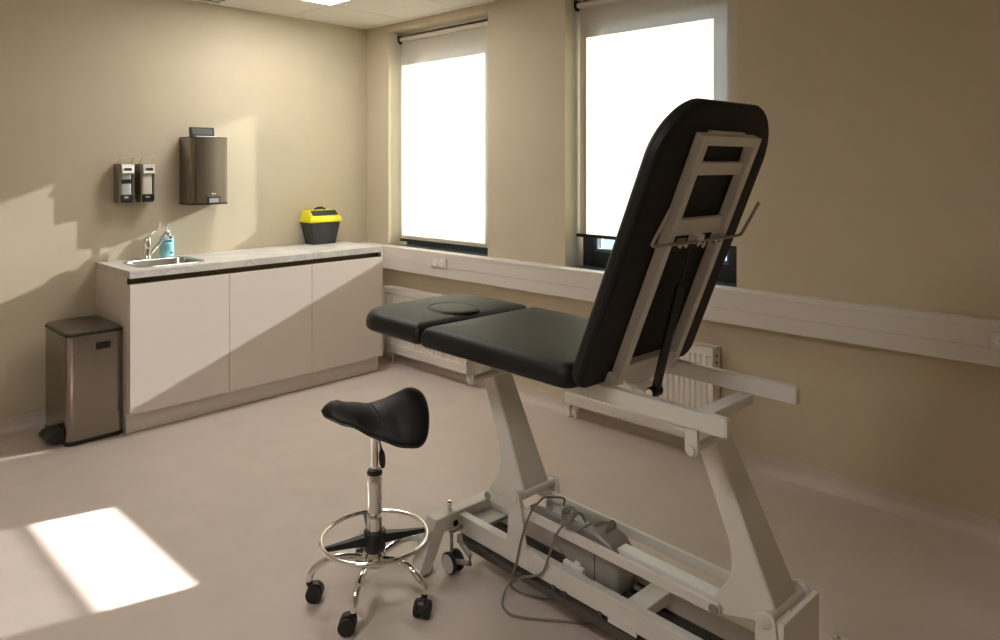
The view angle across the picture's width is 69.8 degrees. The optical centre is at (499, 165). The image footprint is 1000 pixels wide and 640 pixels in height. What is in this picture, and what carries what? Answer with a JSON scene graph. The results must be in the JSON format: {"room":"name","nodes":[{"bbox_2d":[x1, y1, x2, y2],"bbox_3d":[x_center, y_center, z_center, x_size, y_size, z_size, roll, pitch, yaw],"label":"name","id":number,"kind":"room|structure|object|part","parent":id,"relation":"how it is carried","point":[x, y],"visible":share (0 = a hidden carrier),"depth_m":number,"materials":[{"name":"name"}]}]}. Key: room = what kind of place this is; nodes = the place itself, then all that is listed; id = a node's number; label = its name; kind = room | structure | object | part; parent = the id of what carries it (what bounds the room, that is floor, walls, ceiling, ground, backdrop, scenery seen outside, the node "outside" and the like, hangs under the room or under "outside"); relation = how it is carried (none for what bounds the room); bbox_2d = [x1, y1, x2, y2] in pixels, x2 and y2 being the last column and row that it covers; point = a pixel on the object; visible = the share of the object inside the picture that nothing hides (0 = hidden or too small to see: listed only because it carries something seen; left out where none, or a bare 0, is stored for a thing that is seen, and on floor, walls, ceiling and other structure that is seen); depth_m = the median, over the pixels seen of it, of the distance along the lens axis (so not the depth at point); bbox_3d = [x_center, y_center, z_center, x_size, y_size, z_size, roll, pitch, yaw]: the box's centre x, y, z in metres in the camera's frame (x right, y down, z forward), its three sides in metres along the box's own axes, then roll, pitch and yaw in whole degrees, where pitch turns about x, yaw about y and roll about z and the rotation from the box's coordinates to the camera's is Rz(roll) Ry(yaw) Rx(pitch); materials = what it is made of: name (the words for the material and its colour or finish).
{"room":"examination room","nodes":[
{"label":"examination room","id":0,"kind":"room"},
{"bbox_2d":[0,0,366,419],"bbox_3d":[-2.857,0.109,4.321,0.140,2.907,5.720,0,0,44],"label":"wall","id":1,"kind":"structure","parent":0,"point":[86,86],"depth_m":4.75,"materials":[{"name":"beige paint"}]},
{"bbox_2d":[0,410,45,436],"bbox_3d":[-3.649,1.520,3.352,0.050,0.085,3.225,0,0,44],"label":"baseboard","id":2,"kind":"structure","parent":1,"relation":"attached to","point":[30,421],"depth_m":4.24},
{"bbox_2d":[114,157,133,202],"bbox_3d":[-2.412,0.090,4.600,0.118,0.295,0.090,0,0,44],"label":"soap dispenser","id":3,"kind":"object","parent":1,"relation":"attached to","point":[123,173],"visible":1,"depth_m":4.57,"materials":[{"name":"silver metal"}]},
{"bbox_2d":[120,195,133,202],"bbox_3d":[-2.413,0.213,4.604,0.094,0.050,0.078,0,0,44],"label":"drip tray","id":4,"kind":"object","parent":3,"relation":"on","point":[123,198],"depth_m":4.57,"materials":[{"name":"black plastic"}]},
{"bbox_2d":[135,157,154,201],"bbox_3d":[-2.322,0.090,4.694,0.118,0.295,0.090,0,0,44],"label":"soap dispenser","id":5,"kind":"object","parent":1,"relation":"attached to","point":[144,173],"visible":1,"depth_m":4.67,"materials":[{"name":"silver metal"}]},
{"bbox_2d":[142,194,154,201],"bbox_3d":[-2.324,0.213,4.699,0.094,0.050,0.078,0,0,44],"label":"drip tray","id":6,"kind":"object","parent":5,"relation":"on","point":[145,197],"depth_m":4.67,"materials":[{"name":"black plastic"}]},
{"bbox_2d":[179,137,227,204],"bbox_3d":[-2.032,0.036,4.936,0.204,0.460,0.268,0,0,44],"label":"dispenser","id":7,"kind":"object","parent":1,"relation":"attached to","point":[202,160],"visible":1,"depth_m":4.85,"materials":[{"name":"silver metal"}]},
{"bbox_2d":[189,127,216,136],"bbox_3d":[-2.036,-0.228,4.903,0.075,0.067,0.166,0,0,44],"label":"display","id":8,"kind":"object","parent":7,"relation":"on","point":[193,131],"visible":0.88,"depth_m":4.89,"materials":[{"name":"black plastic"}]},
{"bbox_2d":[209,198,218,202],"bbox_3d":[-1.966,0.237,4.897,0.054,0.033,0.069,0,0,44],"label":"paper towel","id":9,"kind":"object","parent":7,"relation":"on","point":[211,200],"depth_m":4.88,"materials":[{"name":"white paper"}]},
{"bbox_2d":[190,0,500,29],"bbox_3d":[-0.574,-1.244,2.049,6.580,0.200,5.860,0,0,44],"label":"ceiling","id":10,"kind":"structure","parent":0,"point":[362,14],"depth_m":5.22,"materials":[{"name":"white paint"}]},
{"bbox_2d":[197,0,229,4],"bbox_3d":[-1.946,-1.140,4.835,0.370,0.008,0.264,0,0,44],"label":"ceiling vent","id":11,"kind":"object","parent":10,"relation":"in","point":[217,2],"visible":1,"depth_m":4.96,"materials":[{"name":"white metal"}]},
{"bbox_2d":[303,0,349,5],"bbox_3d":[-1.209,-1.148,4.666,0.614,0.015,0.646,0,0,44],"label":"recessed light","id":12,"kind":"object","parent":10,"relation":"in","point":[325,2],"visible":1,"depth_m":4.99,"materials":[{"name":"white plastic"}]},
{"bbox_2d":[307,0,345,4],"bbox_3d":[-1.209,-1.148,4.666,0.590,0.009,0.622,0,0,44],"label":"diffuser","id":13,"kind":"object","parent":12,"relation":"attached to","point":[326,2],"depth_m":4.99,"materials":[{"name":"white plastic"}]},
{"bbox_2d":[0,357,999,639],"bbox_3d":[-0.774,1.623,1.839,6.900,0.120,5.600,0,0,44],"label":"floor","id":14,"kind":"structure","parent":0,"point":[209,526],"depth_m":3.05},
{"bbox_2d":[39,315,122,446],"bbox_3d":[-2.487,1.245,4.193,0.446,0.636,0.388,0,0,44],"label":"pedal bin","id":15,"kind":"object","parent":14,"relation":"on","point":[84,354],"visible":1,"depth_m":4.08,"materials":[{"name":"silver metal"}]},
{"bbox_3d":[-2.457,0.936,4.224,0.434,0.018,0.290,0,0,44],"label":"lid","id":16,"kind":"part","parent":15,"relation":"part of","materials":[{"name":"black plastic"}]},
{"bbox_2d":[122,370,376,433],"bbox_3d":[-1.581,1.561,4.844,0.081,0.002,1.800,0,0,44],"label":"seal","id":17,"kind":"object","parent":14,"relation":"on","point":[376,370],"visible":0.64,"depth_m":4.68,"materials":[{"name":"black"}]},
{"bbox_2d":[122,357,377,433],"bbox_3d":[-1.744,1.502,4.999,0.529,0.118,1.800,0,0,44],"label":"board","id":18,"kind":"object","parent":14,"relation":"on","point":[145,420],"visible":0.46,"depth_m":4.67,"materials":[{"name":"beige laminate"}]},
{"bbox_2d":[96,269,228,414],"bbox_3d":[-2.138,1.048,4.544,0.587,0.789,0.596,0,0,44],"label":"base cabinet","id":19,"kind":"object","parent":18,"relation":"on","point":[175,331],"visible":0.87,"depth_m":4.32,"materials":[{"name":"beige laminate"}]},
{"bbox_2d":[226,260,311,391],"bbox_3d":[-1.727,1.048,4.975,0.587,0.789,0.596,0,0,44],"label":"base cabinet","id":20,"kind":"object","parent":18,"relation":"on","point":[270,305],"visible":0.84,"depth_m":4.76,"materials":[{"name":"beige laminate"}]},
{"bbox_2d":[309,252,382,371],"bbox_3d":[-1.312,1.048,5.411,0.587,0.789,0.608,0,0,44],"label":"base cabinet","id":21,"kind":"object","parent":18,"relation":"on","point":[345,289],"visible":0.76,"depth_m":5.19,"materials":[{"name":"beige laminate"}]},
{"bbox_2d":[96,241,382,278],"bbox_3d":[-1.723,0.632,4.980,0.588,0.042,1.800,0,0,44],"label":"countertop","id":22,"kind":"structure","parent":21,"relation":"on","point":[215,260],"depth_m":4.80,"materials":[{"name":"grey stone"}]},
{"bbox_2d":[143,223,172,258],"bbox_3d":[-2.235,0.492,4.690,0.192,0.235,0.061,0,0,-8],"label":"mixer tap","id":23,"kind":"object","parent":22,"relation":"on","point":[147,252],"visible":0.99,"depth_m":4.67,"materials":[{"name":"silver metal"}]},
{"bbox_2d":[143,237,151,258],"bbox_3d":[-2.303,0.539,4.677,0.054,0.142,0.054,0,0,44],"label":"tap","id":24,"kind":"object","parent":23,"relation":"attached to","point":[147,252],"depth_m":4.66,"materials":[{"name":"silver metal"}]},
{"bbox_3d":[-2.271,0.426,4.697,0.084,0.102,0.014,0,0,-31],"label":"lever","id":25,"kind":"part","parent":23,"relation":"part of","materials":[{"name":"silver metal"}]},
{"bbox_3d":[-2.217,0.514,4.681,0.161,0.152,0.027,0,0,-2],"label":"spout","id":26,"kind":"part","parent":23,"relation":"part of","materials":[{"name":"silver metal"}]},
{"bbox_2d":[123,256,204,266],"bbox_3d":[-2.132,0.674,4.545,0.370,0.136,0.415,0,0,44],"label":"sink basin","id":27,"kind":"object","parent":22,"relation":"in","point":[165,261],"visible":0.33,"depth_m":4.67,"materials":[{"name":"silver metal"}]},
{"bbox_2d":[160,224,173,256],"bbox_3d":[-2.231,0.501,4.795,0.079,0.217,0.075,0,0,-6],"label":"soap bottle","id":28,"kind":"object","parent":22,"relation":"on","point":[167,246],"visible":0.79,"depth_m":4.78,"materials":[{"name":"teal plastic"}]},
{"bbox_2d":[299,207,341,244],"bbox_3d":[-1.405,0.466,5.618,0.173,0.288,0.292,0,0,44],"label":"box","id":29,"kind":"object","parent":22,"relation":"on","point":[320,225],"visible":1,"depth_m":5.55,"materials":[{"name":"grey plastic"}]},
{"bbox_3d":[-1.405,0.393,5.618,0.173,0.092,0.292,0,0,44],"label":"lid","id":30,"kind":"part","parent":29,"relation":"part of","materials":[{"name":"yellow plastic"}]},
{"bbox_2d":[305,387,432,637],"bbox_3d":[-0.474,1.198,2.619,0.454,0.730,0.497,0,0,-5],"label":"stool","id":31,"kind":"object","parent":14,"relation":"on","point":[400,419],"visible":0.91,"depth_m":2.57,"materials":[{"name":"black leather"}]},
{"bbox_3d":[-0.592,1.450,2.597,0.217,0.088,0.025,0,0,-12],"label":"leg","id":32,"kind":"part","parent":31,"relation":"part of","materials":[{"name":"silver metal"}]},
{"bbox_3d":[-0.519,1.450,2.748,0.025,0.088,0.217,0,0,-26],"label":"leg","id":33,"kind":"part","parent":31,"relation":"part of","materials":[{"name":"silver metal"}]},
{"bbox_3d":[-0.477,1.450,2.491,0.025,0.088,0.217,0,0,8],"label":"leg","id":34,"kind":"part","parent":31,"relation":"part of","materials":[{"name":"silver metal"}]},
{"bbox_3d":[-0.465,0.908,2.624,0.367,0.150,0.362,0,0,-22],"label":"seat","id":35,"kind":"part","parent":31,"relation":"part of","materials":[{"name":"black leather"}]},
{"bbox_3d":[-0.433,1.048,2.626,0.027,0.121,0.026,0,0,44],"label":"height lever","id":36,"kind":"part","parent":31,"relation":"part of","materials":[{"name":"black plastic"}]},
{"bbox_3d":[-0.362,1.450,2.721,0.217,0.088,0.025,0,0,-44],"label":"leg","id":37,"kind":"part","parent":31,"relation":"part of","materials":[{"name":"silver metal"}]},
{"bbox_3d":[-0.345,1.450,2.553,0.217,0.088,0.025,0,0,33],"label":"leg","id":38,"kind":"part","parent":31,"relation":"part of","materials":[{"name":"silver metal"}]},
{"bbox_2d":[383,285,481,373],"bbox_3d":[-0.535,1.263,5.393,1.070,0.600,0.084,0,0,44],"label":"panel radiator","id":39,"kind":"object","parent":14,"relation":"on","point":[392,294],"visible":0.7,"depth_m":5.47,"materials":[{"name":"white metal"}]},
{"bbox_2d":[383,285,443,296],"bbox_3d":[-0.528,0.969,5.386,1.038,0.012,0.082,0,0,44],"label":"grille","id":40,"kind":"object","parent":39,"relation":"attached to","point":[390,288],"depth_m":5.53,"materials":[{"name":"white metal"}]},
{"bbox_3d":[-0.544,1.208,5.369,1.038,0.400,0.022,0,0,44],"label":"fluted panel","id":41,"kind":"part","parent":39,"relation":"part of","materials":[{"name":"white metal"}]},
{"bbox_2d":[366,98,847,639],"bbox_3d":[0.226,0.687,2.564,0.624,1.751,1.848,0,0,-43],"label":"examination table","id":42,"kind":"object","parent":14,"relation":"on","point":[698,171],"visible":1,"depth_m":2.24,"materials":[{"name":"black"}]},
{"bbox_2d":[366,295,526,343],"bbox_3d":[-0.246,0.636,3.065,0.624,0.080,0.470,0,0,-43],"label":"cushion","id":43,"kind":"object","parent":42,"relation":"on","point":[407,321],"depth_m":2.92,"materials":[{"name":"black leather"}]},
{"bbox_3d":[-0.135,1.466,2.746,0.075,0.118,0.123,0,0,-43],"label":"castor arm","id":44,"kind":"part","parent":42,"relation":"part of","materials":[{"name":"grey metal"}]},
{"bbox_3d":[-0.051,1.405,2.857,0.134,0.016,0.100,0,0,-43],"label":"cross plate","id":45,"kind":"part","parent":42,"relation":"part of","materials":[{"name":"grey metal"}]},
{"bbox_2d":[421,307,588,388],"bbox_3d":[0.175,0.636,2.618,0.624,0.080,0.744,0,0,-43],"label":"seat cushion","id":46,"kind":"object","parent":42,"relation":"on","point":[535,343],"depth_m":2.49,"materials":[{"name":"black leather"}]},
{"bbox_3d":[0.045,1.022,2.756,0.138,0.502,0.261,0,0,-43],"label":"lifting leg","id":47,"kind":"part","parent":42,"relation":"part of","materials":[{"name":"white metal"}]},
{"bbox_3d":[0.307,1.408,2.351,0.037,0.070,1.350,0,0,-43],"label":"rail","id":48,"kind":"part","parent":42,"relation":"part of","materials":[{"name":"white metal"}]},
{"bbox_3d":[0.319,1.328,2.465,0.104,0.219,0.290,0,0,-43],"label":"drive motor","id":49,"kind":"part","parent":42,"relation":"part of","materials":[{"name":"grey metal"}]},
{"bbox_3d":[0.284,1.254,2.378,0.014,0.036,0.977,0,0,-43],"label":"link rod","id":50,"kind":"part","parent":42,"relation":"part of","materials":[{"name":"white metal"}]},
{"bbox_3d":[0.433,1.408,2.469,0.037,0.070,1.350,0,0,-43],"label":"rail","id":51,"kind":"part","parent":42,"relation":"part of","materials":[{"name":"white metal"}]},
{"bbox_3d":[0.408,1.254,2.494,0.014,0.036,0.977,0,0,-43],"label":"link rod","id":52,"kind":"part","parent":42,"relation":"part of","materials":[{"name":"white metal"}]},
{"bbox_3d":[0.463,0.664,2.312,0.264,0.067,0.047,0,0,-43],"label":"curved plate","id":53,"kind":"part","parent":42,"relation":"part of","materials":[{"name":"white"}]},
{"bbox_3d":[0.478,1.395,2.295,0.134,0.036,0.075,0,0,-43],"label":"cross plate","id":54,"kind":"part","parent":42,"relation":"part of","materials":[{"name":"white metal"}]},
{"bbox_3d":[0.535,1.280,2.235,0.052,0.041,0.390,0,0,-43],"label":"actuator rod","id":55,"kind":"part","parent":42,"relation":"part of","materials":[{"name":"white plastic"}]},
{"bbox_2d":[571,98,768,387],"bbox_3d":[0.551,0.240,2.219,0.612,0.856,0.381,0,0,-43],"label":"cushion","id":56,"kind":"object","parent":42,"relation":"on","point":[698,171],"depth_m":2.13,"materials":[{"name":"black leather"}]},
{"bbox_3d":[0.568,0.290,2.200,0.324,0.768,0.336,0,0,-43],"label":"frame","id":57,"kind":"part","parent":42,"relation":"part of","materials":[{"name":"white metal"}]},
{"bbox_3d":[0.697,1.028,2.063,0.138,0.502,0.261,0,0,-43],"label":"lifting leg","id":58,"kind":"part","parent":42,"relation":"part of","materials":[{"name":"white metal"}]},
{"bbox_3d":[0.811,1.330,1.942,0.216,0.266,0.016,0,0,-43],"label":"plate","id":59,"kind":"part","parent":42,"relation":"part of","materials":[{"name":"white metal"}]},
{"bbox_2d":[563,341,719,437],"bbox_3d":[0.775,1.263,4.145,1.032,0.600,0.084,0,0,44],"label":"panel radiator","id":60,"kind":"object","parent":14,"relation":"on","point":[677,389],"visible":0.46,"depth_m":3.93,"materials":[{"name":"white metal"}]},
{"bbox_3d":[0.765,1.208,4.121,1.000,0.400,0.022,0,0,44],"label":"fluted panel","id":61,"kind":"part","parent":60,"relation":"part of","materials":[{"name":"white metal"}]},
{"bbox_2d":[691,341,717,350],"bbox_3d":[0.781,0.969,4.138,1.000,0.012,0.082,0,0,44],"label":"grille","id":62,"kind":"object","parent":60,"relation":"attached to","point":[696,346],"depth_m":3.83,"materials":[{"name":"white metal"}]},
{"bbox_2d":[367,0,999,519],"bbox_3d":[1.302,0.109,4.018,6.300,2.907,0.420,0,0,44],"label":"wall","id":63,"kind":"structure","parent":0,"point":[877,182],"depth_m":3.43,"materials":[{"name":"beige paint"}]},
{"bbox_2d":[398,21,487,250],"bbox_3d":[-0.414,-0.223,5.529,1.131,1.689,0.060,0,0,44],"label":"roller blind","id":64,"kind":"object","parent":63,"relation":"attached to","point":[445,71],"visible":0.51,"depth_m":5.53,"materials":[{"name":"fabric"},{"name":"metal"}]},
{"bbox_2d":[398,242,487,256],"bbox_3d":[-0.335,-0.195,5.613,1.135,1.765,0.470,0,0,44],"label":"window","id":65,"kind":"structure","parent":63,"relation":"in","point":[410,244],"depth_m":5.60,"materials":[{"name":"black metal"}]},
{"bbox_2d":[574,0,736,249],"bbox_3d":[0.915,-0.303,4.263,1.148,1.529,0.060,0,0,44],"label":"roller blind","id":66,"kind":"object","parent":63,"relation":"attached to","point":[640,60],"visible":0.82,"depth_m":4.37,"materials":[{"name":"fabric"},{"name":"metal"}]},
{"bbox_2d":[576,237,736,286],"bbox_3d":[0.994,-0.195,4.347,1.152,1.765,0.470,0,0,44],"label":"window","id":67,"kind":"structure","parent":63,"relation":"in","point":[595,257],"depth_m":4.59,"materials":[{"name":"black"}]},
{"bbox_3d":[0.994,0.673,4.347,1.152,0.030,0.470,0,0,44],"label":"sill","id":68,"kind":"part","parent":67,"relation":"part of","materials":[{"name":"stone"}]},
{"bbox_2d":[360,242,999,366],"bbox_3d":[1.132,0.733,3.839,6.296,0.182,0.074,0,0,44],"label":"cable trunking","id":69,"kind":"object","parent":63,"relation":"attached to","point":[964,338],"visible":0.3,"depth_m":3.51,"materials":[{"name":"white plastic"}]},
{"bbox_2d":[430,257,446,267],"bbox_3d":[-0.455,0.716,5.291,0.175,0.072,0.014,0,0,44],"label":"wall socket","id":70,"kind":"object","parent":69,"relation":"attached to","point":[434,261],"visible":1,"depth_m":5.28,"materials":[{"name":"white plastic"}]},
{"bbox_2d":[991,331,999,349],"bbox_3d":[2.070,0.716,2.884,0.155,0.072,0.014,0,0,44],"label":"wall socket","id":71,"kind":"object","parent":69,"relation":"attached to","point":[995,336],"visible":1,"depth_m":2.92,"materials":[{"name":"white plastic"}]},
{"bbox_2d":[378,351,999,545],"bbox_3d":[1.140,1.520,3.848,6.300,0.085,0.050,0,0,44],"label":"baseboard","id":72,"kind":"structure","parent":63,"relation":"attached to","point":[977,526],"depth_m":3.49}
]}

